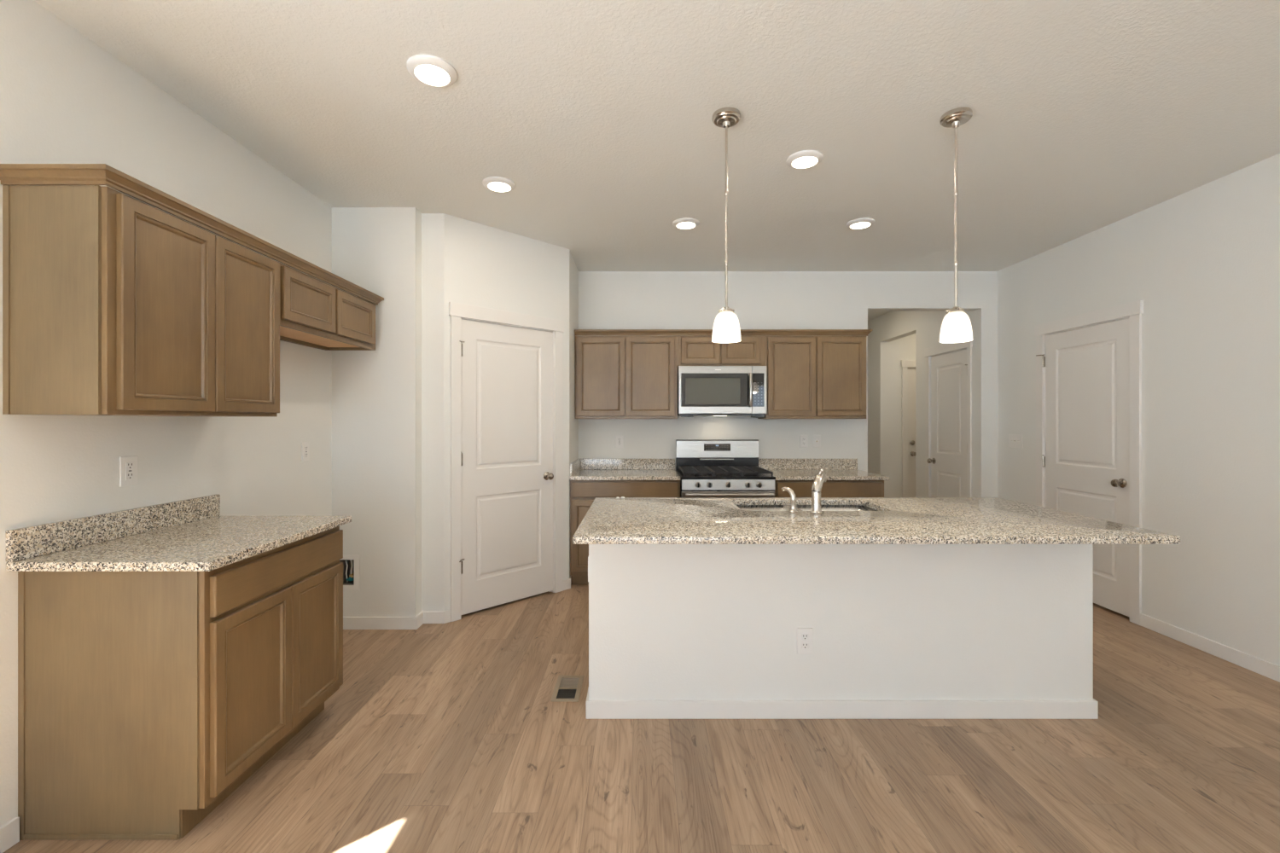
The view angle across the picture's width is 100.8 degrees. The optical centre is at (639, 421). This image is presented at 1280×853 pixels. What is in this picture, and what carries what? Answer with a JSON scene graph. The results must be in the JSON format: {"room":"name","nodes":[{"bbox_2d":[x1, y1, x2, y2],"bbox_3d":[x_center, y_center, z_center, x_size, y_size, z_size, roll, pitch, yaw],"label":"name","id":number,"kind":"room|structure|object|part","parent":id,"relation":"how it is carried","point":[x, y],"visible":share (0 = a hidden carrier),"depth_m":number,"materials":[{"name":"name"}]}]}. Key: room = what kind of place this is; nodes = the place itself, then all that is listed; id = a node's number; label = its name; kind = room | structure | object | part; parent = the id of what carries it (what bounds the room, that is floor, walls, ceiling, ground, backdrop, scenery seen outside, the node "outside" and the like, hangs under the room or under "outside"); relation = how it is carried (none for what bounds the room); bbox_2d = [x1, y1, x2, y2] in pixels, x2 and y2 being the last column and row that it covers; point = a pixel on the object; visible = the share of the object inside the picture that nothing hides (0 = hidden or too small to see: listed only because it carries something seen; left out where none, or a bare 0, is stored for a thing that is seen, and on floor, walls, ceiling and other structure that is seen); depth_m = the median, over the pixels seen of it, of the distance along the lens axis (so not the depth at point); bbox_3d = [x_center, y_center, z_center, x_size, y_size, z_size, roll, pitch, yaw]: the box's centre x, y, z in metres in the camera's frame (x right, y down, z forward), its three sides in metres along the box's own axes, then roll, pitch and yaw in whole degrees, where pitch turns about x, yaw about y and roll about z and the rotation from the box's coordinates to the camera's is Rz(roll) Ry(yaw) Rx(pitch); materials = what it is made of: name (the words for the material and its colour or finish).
{"room":"kitchen","nodes":[
{"label":"kitchen","id":0,"kind":"room"},
{"bbox_2d":[0,0,331,826],"bbox_3d":[-2.065,-0.021,0.540,0.120,2.743,8.980,0,0,0],"label":"wall","id":1,"kind":"structure","parent":0,"point":[65,98],"depth_m":2.09,"materials":[{"name":"white paint"}]},
{"bbox_2d":[0,817,19,852],"bbox_3d":[-1.998,1.310,-1.050,0.013,0.080,5.500,0,0,0],"label":"baseboard","id":2,"kind":"structure","parent":1,"relation":"attached to","point":[9,832],"depth_m":1.67,"materials":[{"name":"white paint"}]},
{"bbox_2d":[5,494,220,562],"bbox_3d":[-1.994,0.395,2.085,0.020,0.100,0.830,0,0,0],"label":"backsplash","id":3,"kind":"structure","parent":1,"relation":"attached to","point":[30,542],"depth_m":1.95,"materials":[{"name":"stone"}]},
{"bbox_2d":[119,455,138,487],"bbox_3d":[-2.001,0.194,2.072,0.009,0.116,0.071,0,0,0],"label":"wall outlet","id":4,"kind":"object","parent":1,"relation":"attached to","point":[128,465],"visible":1,"depth_m":2.07,"materials":[{"name":"white plastic"}]},
{"bbox_2d":[125,462,133,480],"bbox_3d":[-1.998,0.194,2.072,0.002,0.067,0.033,0,0,0],"label":"receptacle","id":5,"kind":"object","parent":4,"relation":"attached to","point":[129,466],"depth_m":2.07,"materials":[{"name":"white plastic"}]},
{"bbox_2d":[2,185,279,416],"bbox_3d":[-1.835,-0.383,2.061,0.340,0.722,0.793,0,0,0],"label":"upper cabinet","id":6,"kind":"object","parent":1,"relation":"attached to","point":[115,303],"visible":1,"depth_m":1.72,"materials":[{"name":"brown wood"}]},
{"bbox_3d":[-1.855,-0.383,1.668,0.300,0.722,0.008,0,0,0],"label":"panel","id":7,"kind":"part","parent":6,"relation":"part of","materials":[{"name":"brown wood"}]},
{"bbox_3d":[-1.675,-0.386,1.889,0.020,0.695,0.375,0,0,0],"label":"door","id":8,"kind":"part","parent":6,"relation":"part of","materials":[{"name":"brown wood"}]},
{"bbox_3d":[-1.694,-0.383,2.064,0.018,0.722,0.785,0,0,0],"label":"frame","id":9,"kind":"part","parent":6,"relation":"part of","materials":[{"name":"brown wood"}]},
{"bbox_3d":[-1.675,-0.386,2.265,0.020,0.695,0.369,0,0,0],"label":"door","id":10,"kind":"part","parent":6,"relation":"part of","materials":[{"name":"brown wood"}]},
{"bbox_2d":[301,442,309,462],"bbox_3d":[-2.001,0.182,3.165,0.009,0.116,0.071,0,0,0],"label":"wall outlet","id":11,"kind":"object","parent":1,"relation":"attached to","point":[305,445],"visible":1,"depth_m":3.16,"materials":[{"name":"white plastic"}]},
{"bbox_2d":[303,446,308,457],"bbox_3d":[-1.998,0.182,3.165,0.002,0.067,0.033,0,0,0],"label":"receptacle","id":12,"kind":"object","parent":11,"relation":"attached to","point":[305,448],"depth_m":3.16,"materials":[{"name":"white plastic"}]},
{"bbox_2d":[278,261,375,350],"bbox_3d":[-1.835,-0.598,2.916,0.340,0.292,0.915,0,0,0],"label":"upper cabinet","id":13,"kind":"object","parent":1,"relation":"attached to","point":[315,313],"visible":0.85,"depth_m":2.84,"materials":[{"name":"brown wood"}]},
{"bbox_2d":[0,163,383,305],"bbox_3d":[-1.827,-0.769,2.521,0.355,0.050,1.777,0,0,0],"label":"crown molding","id":14,"kind":"structure","parent":13,"relation":"attached to","point":[10,174],"depth_m":1.82,"materials":[{"name":"brown wood"}]},
{"bbox_3d":[-1.675,-0.605,2.689,0.020,0.246,0.418,0,0,0],"label":"door","id":15,"kind":"part","parent":13,"relation":"part of","materials":[{"name":"brown wood"}]},
{"bbox_3d":[-1.839,-0.476,2.916,0.268,0.012,0.881,0,0,0],"label":"underside panel","id":16,"kind":"part","parent":13,"relation":"part of","materials":[{"name":"brown wood"}]},
{"bbox_3d":[-1.675,-0.605,3.123,0.020,0.246,0.414,0,0,0],"label":"door","id":17,"kind":"part","parent":13,"relation":"part of","materials":[{"name":"brown wood"}]},
{"bbox_2d":[331,207,444,616],"bbox_3d":[-1.657,-0.021,3.550,0.695,2.743,0.220,0,0,0],"label":"wall","id":18,"kind":"structure","parent":0,"point":[388,401],"depth_m":3.44,"materials":[{"name":"white paint"}]},
{"bbox_2d":[339,555,359,589],"bbox_3d":[-1.906,0.982,3.497,0.166,0.225,0.126,0,0,0],"label":"utility box","id":19,"kind":"object","parent":18,"relation":"attached to","point":[351,563],"visible":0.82,"depth_m":3.44,"materials":[{"name":"white plastic"}]},
{"bbox_3d":[-1.903,1.035,3.478,0.045,0.030,0.024,0,0,0],"label":"valve handle","id":20,"kind":"part","parent":19,"relation":"part of","materials":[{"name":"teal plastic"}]},
{"bbox_2d":[343,611,444,629],"bbox_3d":[-1.649,1.310,3.483,0.687,0.080,0.113,0,0,0],"label":"baseboard","id":21,"kind":"structure","parent":18,"relation":"attached to","point":[349,623],"depth_m":3.43,"materials":[{"name":"white paint"}]},
{"bbox_2d":[444,213,569,610],"bbox_3d":[-0.984,-0.021,3.951,1.044,2.743,0.120,0,0,-45],"label":"wall","id":22,"kind":"structure","parent":0,"point":[485,266],"depth_m":3.84,"materials":[{"name":"white paint"}]},
{"bbox_2d":[459,319,553,615],"bbox_3d":[-0.957,0.314,3.873,0.105,2.032,0.804,0,0,45],"label":"door","id":23,"kind":"structure","parent":22,"relation":"in","point":[507,371],"depth_m":3.87,"materials":[{"name":"white paint"}]},
{"bbox_3d":[-0.704,0.425,4.100,0.064,0.064,0.069,0,0,-45],"label":"knob","id":24,"kind":"part","parent":23,"relation":"part of","materials":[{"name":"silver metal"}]},
{"bbox_2d":[448,302,564,622],"bbox_3d":[-0.982,0.274,3.924,0.122,2.153,0.945,0,0,45],"label":"door frame","id":25,"kind":"structure","parent":22,"relation":"attached to","point":[457,311],"depth_m":3.66,"materials":[{"name":"white paint"}]},
{"bbox_2d":[444,578,570,623],"bbox_3d":[-0.935,1.310,3.906,1.058,0.080,0.013,0,0,-45],"label":"baseboard","id":26,"kind":"structure","parent":22,"relation":"attached to","point":[567,583],"depth_m":4.22,"materials":[{"name":"white paint"}]},
{"bbox_2d":[569,250,578,578],"bbox_3d":[-0.632,-0.021,4.594,0.120,2.743,0.632,0,0,0],"label":"wall","id":27,"kind":"structure","parent":0,"point":[573,272],"depth_m":4.52,"materials":[{"name":"white paint"}]},
{"bbox_2d":[570,459,580,476],"bbox_3d":[-0.561,0.395,4.605,0.020,0.100,0.610,0,0,0],"label":"backsplash","id":28,"kind":"structure","parent":27,"relation":"attached to","point":[575,466],"depth_m":4.47,"materials":[{"name":"stone"}]},
{"bbox_2d":[3,584,1279,852],"bbox_3d":[1.350,1.400,2.400,7.300,0.100,13.000,0,0,0],"label":"floor","id":29,"kind":"structure","parent":0,"point":[450,737],"depth_m":2.05,"materials":[{"name":"laminate"}]},
{"bbox_2d":[17,526,343,840],"bbox_3d":[-1.697,0.913,2.094,0.614,0.874,0.779,0,0,0],"label":"base cabinet","id":30,"kind":"object","parent":29,"relation":"on","point":[146,700],"visible":0.94,"depth_m":1.71,"materials":[{"name":"brown wood"}]},
{"bbox_3d":[-1.717,0.913,1.708,0.574,0.874,0.009,0,0,0],"label":"panel","id":31,"kind":"part","parent":30,"relation":"part of","materials":[{"name":"brown wood"}]},
{"bbox_2d":[5,494,351,571],"bbox_3d":[-1.682,0.410,2.085,0.644,0.130,0.830,0,0,0],"label":"countertop","id":32,"kind":"structure","parent":30,"relation":"on","point":[189,535],"depth_m":1.92,"materials":[{"name":"stone"}]},
{"bbox_3d":[-1.400,0.946,1.924,0.020,0.572,0.382,0,0,0],"label":"door","id":33,"kind":"part","parent":30,"relation":"part of","materials":[{"name":"brown wood"}]},
{"bbox_3d":[-1.419,0.865,2.098,0.018,0.780,0.770,0,0,0],"label":"frame","id":34,"kind":"part","parent":30,"relation":"part of","materials":[{"name":"brown wood"}]},
{"bbox_3d":[-1.400,0.575,2.106,0.020,0.134,0.746,0,0,0],"label":"drawer","id":35,"kind":"part","parent":30,"relation":"part of","materials":[{"name":"brown wood"}]},
{"bbox_3d":[-1.400,0.946,2.299,0.020,0.572,0.360,0,0,0],"label":"door","id":36,"kind":"part","parent":30,"relation":"part of","materials":[{"name":"brown wood"}]},
{"bbox_2d":[550,675,583,702],"bbox_3d":[-0.363,1.347,2.672,0.134,0.006,0.255,0,0,0],"label":"floor vent","id":37,"kind":"object","parent":29,"relation":"in","point":[567,689],"visible":1,"depth_m":2.66,"materials":[{"name":"beige metal"}]},
{"bbox_2d":[570,480,680,584],"bbox_3d":[-0.121,0.913,4.595,0.894,0.874,0.630,0,0,0],"label":"base cabinet","id":38,"kind":"object","parent":29,"relation":"on","point":[583,493],"visible":0.3,"depth_m":4.28,"materials":[{"name":"brown wood"}]},
{"bbox_3d":[-0.340,0.929,4.290,0.424,0.582,0.020,0,0,0],"label":"door","id":39,"kind":"part","parent":38,"relation":"part of","materials":[{"name":"brown wood"}]},
{"bbox_2d":[569,459,680,480],"bbox_3d":[-0.122,0.410,4.589,0.898,0.130,0.642,0,0,0],"label":"countertop","id":40,"kind":"structure","parent":38,"relation":"on","point":[580,469],"depth_m":4.80,"materials":[{"name":"stone"}]},
{"bbox_3d":[-0.121,0.554,4.290,0.862,0.124,0.020,0,0,0],"label":"drawer","id":41,"kind":"part","parent":38,"relation":"part of","materials":[{"name":"brown wood"}]},
{"bbox_2d":[675,439,775,497],"bbox_3d":[0.711,0.759,4.548,0.758,1.181,0.713,0,0,0],"label":"gas range","id":42,"kind":"object","parent":29,"relation":"on","point":[705,468],"visible":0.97,"depth_m":4.56,"materials":[{"name":"silver metal"}]},
{"bbox_3d":[0.464,0.508,4.230,0.046,0.046,0.034,0,0,0],"label":"knob","id":43,"kind":"part","parent":42,"relation":"part of","materials":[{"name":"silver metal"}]},
{"bbox_2d":[675,469,775,479],"bbox_3d":[0.711,0.455,4.568,0.758,0.020,0.664,0,0,0],"label":"cooktop","id":44,"kind":"object","parent":42,"relation":"in","point":[683,476],"depth_m":4.28,"materials":[{"name":"black metal"}]},
{"bbox_3d":[0.711,0.844,4.266,0.750,0.563,0.038,0,0,0],"label":"oven door","id":45,"kind":"part","parent":42,"relation":"part of","materials":[{"name":"silver metal"}]},
{"bbox_3d":[0.711,0.508,4.262,0.746,0.085,0.044,0,0,0],"label":"control panel","id":46,"kind":"part","parent":42,"relation":"part of","materials":[{"name":"silver metal"}]},
{"bbox_3d":[0.711,0.585,4.219,0.698,0.026,0.055,0,0,0],"label":"handle","id":47,"kind":"part","parent":42,"relation":"part of","materials":[{"name":"silver metal"}]},
{"bbox_3d":[0.920,0.435,4.400,0.106,0.019,0.106,0,0,0],"label":"burner","id":48,"kind":"part","parent":42,"relation":"part of","materials":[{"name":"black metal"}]},
{"bbox_3d":[0.955,0.508,4.230,0.046,0.046,0.034,0,0,0],"label":"knob","id":49,"kind":"part","parent":42,"relation":"part of","materials":[{"name":"silver metal"}]},
{"bbox_2d":[774,480,884,497],"bbox_3d":[1.540,0.913,4.595,0.889,0.874,0.630,0,0,0],"label":"base cabinet","id":50,"kind":"object","parent":29,"relation":"on","point":[800,488],"visible":0.13,"depth_m":4.28,"materials":[{"name":"brown wood"}]},
{"bbox_2d":[758,459,889,480],"bbox_3d":[1.554,0.410,4.589,0.917,0.130,0.642,0,0,0],"label":"countertop","id":51,"kind":"structure","parent":50,"relation":"on","point":[782,469],"depth_m":4.88,"materials":[{"name":"stone"}]},
{"bbox_2d":[585,505,1097,719],"bbox_3d":[0.915,0.913,2.740,2.323,0.874,0.682,0,0,0],"label":"kitchen island","id":52,"kind":"object","parent":29,"relation":"on","point":[677,631],"visible":0.73,"depth_m":2.41,"materials":[{"name":"white paint"}]},
{"bbox_2d":[587,556,588,581],"bbox_3d":[-0.237,0.682,2.468,0.009,0.116,0.071,0,0,0],"label":"wall outlet","id":53,"kind":"object","parent":52,"relation":"attached to","point":[588,556],"visible":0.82,"depth_m":2.43,"materials":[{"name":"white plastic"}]},
{"bbox_2d":[797,628,812,653],"bbox_3d":[0.750,1.000,2.408,0.071,0.116,0.009,0,0,0],"label":"wall outlet","id":54,"kind":"object","parent":52,"relation":"attached to","point":[804,636],"visible":1,"depth_m":2.41,"materials":[{"name":"white plastic"}]},
{"bbox_2d":[801,634,808,639],"bbox_3d":[0.750,0.980,2.405,0.033,0.028,0.002,0,0,0],"label":"receptacle","id":55,"kind":"object","parent":54,"relation":"attached to","point":[804,637],"depth_m":2.40,"materials":[{"name":"grey plastic"}]},
{"bbox_2d":[801,642,808,649],"bbox_3d":[0.750,1.020,2.405,0.033,0.028,0.002,0,0,0],"label":"receptacle","id":56,"kind":"object","parent":54,"relation":"attached to","point":[804,645],"depth_m":2.40,"materials":[{"name":"grey plastic"}]},
{"bbox_3d":[0.915,1.310,2.465,2.323,0.080,0.131,0,0,0],"label":"baseboard","id":57,"kind":"part","parent":52,"relation":"part of","materials":[{"name":"white paint"}]},
{"bbox_2d":[572,497,1180,544],"bbox_3d":[0.917,0.460,2.572,2.356,0.030,1.056,0,0,0],"label":"island countertop","id":58,"kind":"structure","parent":52,"relation":"on","point":[608,520],"depth_m":2.28,"materials":[{"name":"stone"}]},
{"bbox_2d":[781,486,797,513],"bbox_3d":[0.738,0.383,2.600,0.044,0.123,0.080,0,0,-34],"label":"soap dispenser","id":59,"kind":"object","parent":58,"relation":"on","point":[793,500],"visible":1,"depth_m":2.58,"materials":[{"name":"silver metal"}]},
{"bbox_3d":[0.731,0.352,2.601,0.072,0.061,0.025,0,0,42],"label":"spout","id":60,"kind":"part","parent":59,"relation":"part of","materials":[{"name":"silver metal"}]},
{"bbox_2d":[736,505,878,511],"bbox_3d":[0.887,0.569,2.818,0.794,0.186,0.411,0,0,0],"label":"sink","id":61,"kind":"object","parent":58,"relation":"in","point":[747,508],"visible":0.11,"depth_m":3.01,"materials":[{"name":"silver metal"}]},
{"bbox_3d":[0.675,0.569,2.818,0.342,0.185,0.382,0,0,0],"label":"bowl","id":62,"kind":"part","parent":61,"relation":"part of","materials":[{"name":"silver metal"}]},
{"bbox_3d":[1.069,0.569,2.818,0.402,0.185,0.382,0,0,0],"label":"bowl","id":63,"kind":"part","parent":61,"relation":"part of","materials":[{"name":"silver metal"}]},
{"bbox_2d":[809,468,826,514],"bbox_3d":[0.883,0.337,2.614,0.060,0.215,0.181,0,0,28],"label":"faucet","id":64,"kind":"object","parent":58,"relation":"on","point":[821,477],"visible":1,"depth_m":2.55,"materials":[{"name":"silver metal"}]},
{"bbox_3d":[0.890,0.297,2.614,0.049,0.091,0.174,0,0,32],"label":"spout","id":65,"kind":"part","parent":64,"relation":"part of","materials":[{"name":"silver metal"}]},
{"bbox_3d":[0.887,0.246,2.595,0.019,0.033,0.031,0,0,-40],"label":"lever","id":66,"kind":"part","parent":64,"relation":"part of","materials":[{"name":"silver metal"}]},
{"bbox_2d":[34,0,1279,320],"bbox_3d":[1.350,-1.453,2.400,7.300,0.120,13.000,0,0,0],"label":"ceiling","id":67,"kind":"structure","parent":0,"point":[1089,116],"depth_m":2.34,"materials":[{"name":"white paint"}]},
{"bbox_2d":[406,54,457,87],"bbox_3d":[-0.824,-1.382,2.100,0.188,0.021,0.188,0,0,0],"label":"recessed light","id":68,"kind":"object","parent":67,"relation":"in","point":[433,71],"visible":1,"depth_m":2.07,"materials":[{"name":"white plastic"}]},
{"bbox_2d":[482,176,515,192],"bbox_3d":[-0.825,-1.382,3.100,0.188,0.021,0.188,0,0,0],"label":"recessed light","id":69,"kind":"object","parent":67,"relation":"in","point":[500,184],"visible":1,"depth_m":3.07,"materials":[{"name":"white plastic"}]},
{"bbox_2d":[672,217,699,229],"bbox_3d":[0.323,-1.382,3.710,0.188,0.021,0.188,0,0,0],"label":"recessed light","id":70,"kind":"object","parent":67,"relation":"in","point":[685,223],"visible":1,"depth_m":3.68,"materials":[{"name":"white plastic"}]},
{"bbox_2d":[711,106,741,343],"bbox_3d":[0.393,-0.879,2.406,0.132,1.027,0.132,0,0,0],"label":"pendant light","id":71,"kind":"object","parent":67,"relation":"hanging from","point":[726,327],"visible":1,"depth_m":2.38,"materials":[{"name":"white glass"}]},
{"bbox_3d":[0.393,-0.429,2.406,0.132,0.126,0.132,0,0,0],"label":"lamp shade","id":72,"kind":"part","parent":71,"relation":"part of","materials":[{"name":"white glass"}]},
{"bbox_3d":[0.393,-0.928,2.406,0.013,0.825,0.013,0,0,34],"label":"rod","id":73,"kind":"part","parent":71,"relation":"part of","materials":[{"name":"silver metal"}]},
{"bbox_2d":[785,149,823,168],"bbox_3d":[0.873,-1.382,2.805,0.188,0.021,0.188,0,0,0],"label":"recessed light","id":74,"kind":"object","parent":67,"relation":"in","point":[804,159],"visible":1,"depth_m":2.78,"materials":[{"name":"white plastic"}]},
{"bbox_2d":[845,217,874,229],"bbox_3d":[1.545,-1.382,3.710,0.188,0.021,0.188,0,0,0],"label":"recessed light","id":75,"kind":"object","parent":67,"relation":"in","point":[858,224],"visible":1,"depth_m":3.68,"materials":[{"name":"white plastic"}]},
{"bbox_2d":[939,106,972,343],"bbox_3d":[1.437,-0.879,2.406,0.132,1.027,0.132,0,0,0],"label":"pendant light","id":76,"kind":"object","parent":67,"relation":"hanging from","point":[956,327],"visible":1,"depth_m":2.38,"materials":[{"name":"white glass"}]},
{"bbox_3d":[1.437,-0.928,2.406,0.013,0.825,0.013,0,0,-34],"label":"rod","id":77,"kind":"part","parent":76,"relation":"part of","materials":[{"name":"silver metal"}]},
{"bbox_3d":[1.437,-0.429,2.406,0.132,0.126,0.132,0,0,0],"label":"lamp shade","id":78,"kind":"part","parent":76,"relation":"part of","materials":[{"name":"white glass"}]},
{"bbox_2d":[578,271,997,497],"bbox_3d":[0.718,-0.021,4.970,5.445,2.743,0.120,0,0,0],"label":"wall","id":79,"kind":"structure","parent":0,"point":[607,299],"depth_m":4.91,"materials":[{"name":"white paint"}]},
{"bbox_2d":[616,436,622,448],"bbox_3d":[-0.190,0.190,4.905,0.071,0.116,0.009,0,0,0],"label":"wall outlet","id":80,"kind":"object","parent":79,"relation":"attached to","point":[619,439],"visible":1,"depth_m":4.90,"materials":[{"name":"white plastic"}]},
{"bbox_2d":[617,438,621,445],"bbox_3d":[-0.190,0.190,4.903,0.033,0.067,0.002,0,0,0],"label":"receptacle","id":81,"kind":"object","parent":80,"relation":"attached to","point":[619,439],"depth_m":4.90,"materials":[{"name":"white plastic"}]},
{"bbox_2d":[575,336,677,418],"bbox_3d":[-0.121,-0.383,4.747,0.894,0.722,0.325,0,0,0],"label":"upper cabinet","id":82,"kind":"object","parent":79,"relation":"attached to","point":[617,377],"visible":1,"depth_m":4.60,"materials":[{"name":"brown wood"}]},
{"bbox_3d":[-0.341,-0.389,4.594,0.418,0.682,0.020,0,0,0],"label":"door","id":83,"kind":"part","parent":82,"relation":"part of","materials":[{"name":"brown wood"}]},
{"bbox_3d":[0.090,-0.389,4.594,0.424,0.682,0.020,0,0,0],"label":"door","id":84,"kind":"part","parent":82,"relation":"part of","materials":[{"name":"brown wood"}]},
{"bbox_2d":[580,459,674,469],"bbox_3d":[-0.112,0.395,4.899,0.877,0.100,0.020,0,0,0],"label":"backsplash","id":85,"kind":"structure","parent":79,"relation":"attached to","point":[584,463],"depth_m":4.89,"materials":[{"name":"stone"}]},
{"bbox_2d":[677,336,765,366],"bbox_3d":[0.710,-0.613,4.747,0.767,0.262,0.325,0,0,0],"label":"upper cabinet","id":86,"kind":"object","parent":79,"relation":"attached to","point":[692,351],"visible":0.84,"depth_m":4.59,"materials":[{"name":"brown wood"}]},
{"bbox_3d":[0.526,-0.615,4.594,0.339,0.230,0.020,0,0,0],"label":"door","id":87,"kind":"part","parent":86,"relation":"part of","materials":[{"name":"brown wood"}]},
{"bbox_2d":[677,366,766,417],"bbox_3d":[0.710,-0.257,4.698,0.757,0.444,0.422,0,0,0],"label":"microwave","id":88,"kind":"object","parent":86,"relation":"attached to","point":[702,391],"visible":1,"depth_m":4.54,"materials":[{"name":"grey metal"}]},
{"bbox_3d":[0.657,-0.270,4.543,0.608,0.288,0.003,0,0,0],"label":"glass","id":89,"kind":"part","parent":88,"relation":"part of","materials":[{"name":"black glass"}]},
{"bbox_3d":[0.944,-0.270,4.517,0.031,0.300,0.061,0,0,0],"label":"handle","id":90,"kind":"part","parent":88,"relation":"part of","materials":[{"name":"silver metal"}]},
{"bbox_3d":[1.028,-0.271,4.560,0.122,0.410,0.030,0,0,0],"label":"control panel","id":91,"kind":"part","parent":88,"relation":"part of","materials":[{"name":"silver metal"}]},
{"bbox_3d":[0.873,-0.615,4.594,0.339,0.230,0.020,0,0,0],"label":"door","id":92,"kind":"part","parent":86,"relation":"part of","materials":[{"name":"brown wood"}]},
{"bbox_2d":[800,435,808,448],"bbox_3d":[1.520,0.184,4.905,0.071,0.116,0.009,0,0,0],"label":"wall outlet","id":93,"kind":"object","parent":79,"relation":"attached to","point":[804,439],"visible":1,"depth_m":4.90,"materials":[{"name":"white plastic"}]},
{"bbox_2d":[758,459,857,469],"bbox_3d":[1.554,0.395,4.899,0.917,0.100,0.020,0,0,0],"label":"backsplash","id":94,"kind":"structure","parent":79,"relation":"attached to","point":[764,463],"depth_m":4.89,"materials":[{"name":"stone"}]},
{"bbox_2d":[757,336,866,418],"bbox_3d":[1.533,-0.383,4.747,0.878,0.722,0.325,0,0,0],"label":"upper cabinet","id":95,"kind":"object","parent":79,"relation":"attached to","point":[808,377],"visible":0.98,"depth_m":4.60,"materials":[{"name":"brown wood"}]},
{"bbox_2d":[574,329,872,336],"bbox_3d":[0.720,-0.769,4.739,2.576,0.050,0.341,0,0,0],"label":"crown molding","id":96,"kind":"structure","parent":95,"relation":"attached to","point":[577,332],"depth_m":4.58,"materials":[{"name":"brown wood"}]},
{"bbox_3d":[1.317,-0.389,4.594,0.415,0.682,0.020,0,0,0],"label":"door","id":97,"kind":"part","parent":95,"relation":"part of","materials":[{"name":"brown wood"}]},
{"bbox_3d":[1.746,-0.389,4.594,0.423,0.682,0.020,0,0,0],"label":"door","id":98,"kind":"part","parent":95,"relation":"part of","materials":[{"name":"brown wood"}]},
{"bbox_2d":[813,435,820,448],"bbox_3d":[1.640,0.184,4.902,0.071,0.116,0.016,0,0,0],"label":"jack plate","id":99,"kind":"object","parent":79,"relation":"attached to","point":[817,439],"visible":1,"depth_m":4.90,"materials":[{"name":"white plastic"}]},
{"bbox_2d":[889,333,915,497],"bbox_3d":[4.053,-0.021,7.030,1.533,2.743,0.120,0,0,0],"label":"wall","id":100,"kind":"structure","parent":0,"point":[904,348],"depth_m":6.97,"materials":[{"name":"white paint"}]},
{"bbox_2d":[901,360,915,497],"bbox_3d":[3.975,0.274,7.009,1.072,2.153,0.122,0,0,0],"label":"door frame","id":101,"kind":"structure","parent":100,"relation":"attached to","point":[905,364],"depth_m":6.95,"materials":[{"name":"white paint"}]},
{"bbox_2d":[907,368,915,497],"bbox_3d":[3.975,0.314,6.955,0.894,2.032,0.105,0,0,0],"label":"door","id":102,"kind":"structure","parent":100,"relation":"in","point":[911,372],"depth_m":6.97,"materials":[{"name":"white paint"}]},
{"bbox_2d":[867,311,972,497],"bbox_3d":[3.227,-0.021,6.875,0.120,2.743,3.690,0,0,0],"label":"wall","id":103,"kind":"structure","parent":0,"point":[891,326],"depth_m":6.75,"materials":[{"name":"white paint"}]},
{"bbox_2d":[927,349,967,497],"bbox_3d":[3.152,0.314,5.414,0.105,2.032,0.695,0,0,0],"label":"door","id":104,"kind":"structure","parent":103,"relation":"in","point":[948,461],"depth_m":5.44,"materials":[{"name":"white paint"}]},
{"bbox_3d":[3.135,0.425,5.700,0.069,0.064,0.064,0,0,0],"label":"knob","id":105,"kind":"part","parent":104,"relation":"part of","materials":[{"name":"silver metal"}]},
{"bbox_2d":[924,340,972,497],"bbox_3d":[3.206,0.274,5.444,0.122,2.153,0.815,0,0,0],"label":"door frame","id":106,"kind":"structure","parent":103,"relation":"attached to","point":[948,347],"depth_m":5.49,"materials":[{"name":"white paint"}]},
{"bbox_2d":[997,153,1279,666],"bbox_3d":[3.380,-0.021,0.480,0.120,2.743,8.860,0,0,0],"label":"wall","id":107,"kind":"structure","parent":0,"point":[1203,262],"depth_m":3.15,"materials":[{"name":"white paint"}]},
{"bbox_2d":[1008,434,1022,448],"bbox_3d":[3.311,0.174,4.675,0.017,0.116,0.163,0,0,0],"label":"light switch","id":108,"kind":"object","parent":107,"relation":"attached to","point":[1015,440],"visible":1,"depth_m":4.67,"materials":[{"name":"white plastic"}]},
{"bbox_2d":[1035,318,1129,617],"bbox_3d":[3.305,0.314,3.976,0.105,2.032,0.796,0,0,0],"label":"door","id":109,"kind":"structure","parent":107,"relation":"in","point":[1086,460],"depth_m":3.86,"materials":[{"name":"white paint"}]},
{"bbox_3d":[3.288,0.425,3.640,0.069,0.064,0.064,0,0,0],"label":"knob","id":110,"kind":"part","parent":109,"relation":"part of","materials":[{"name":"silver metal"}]},
{"bbox_2d":[1034,299,1143,625],"bbox_3d":[3.359,0.274,3.958,0.122,2.153,0.937,0,0,0],"label":"door frame","id":111,"kind":"structure","parent":107,"relation":"attached to","point":[1133,311],"depth_m":3.56,"materials":[{"name":"white paint"}]},
{"bbox_2d":[1140,613,1279,682],"bbox_3d":[3.313,1.310,-0.149,0.013,0.080,7.301,0,0,0],"label":"baseboard","id":112,"kind":"structure","parent":107,"relation":"attached to","point":[1269,670],"depth_m":3.05,"materials":[{"name":"white paint"}]}
]}

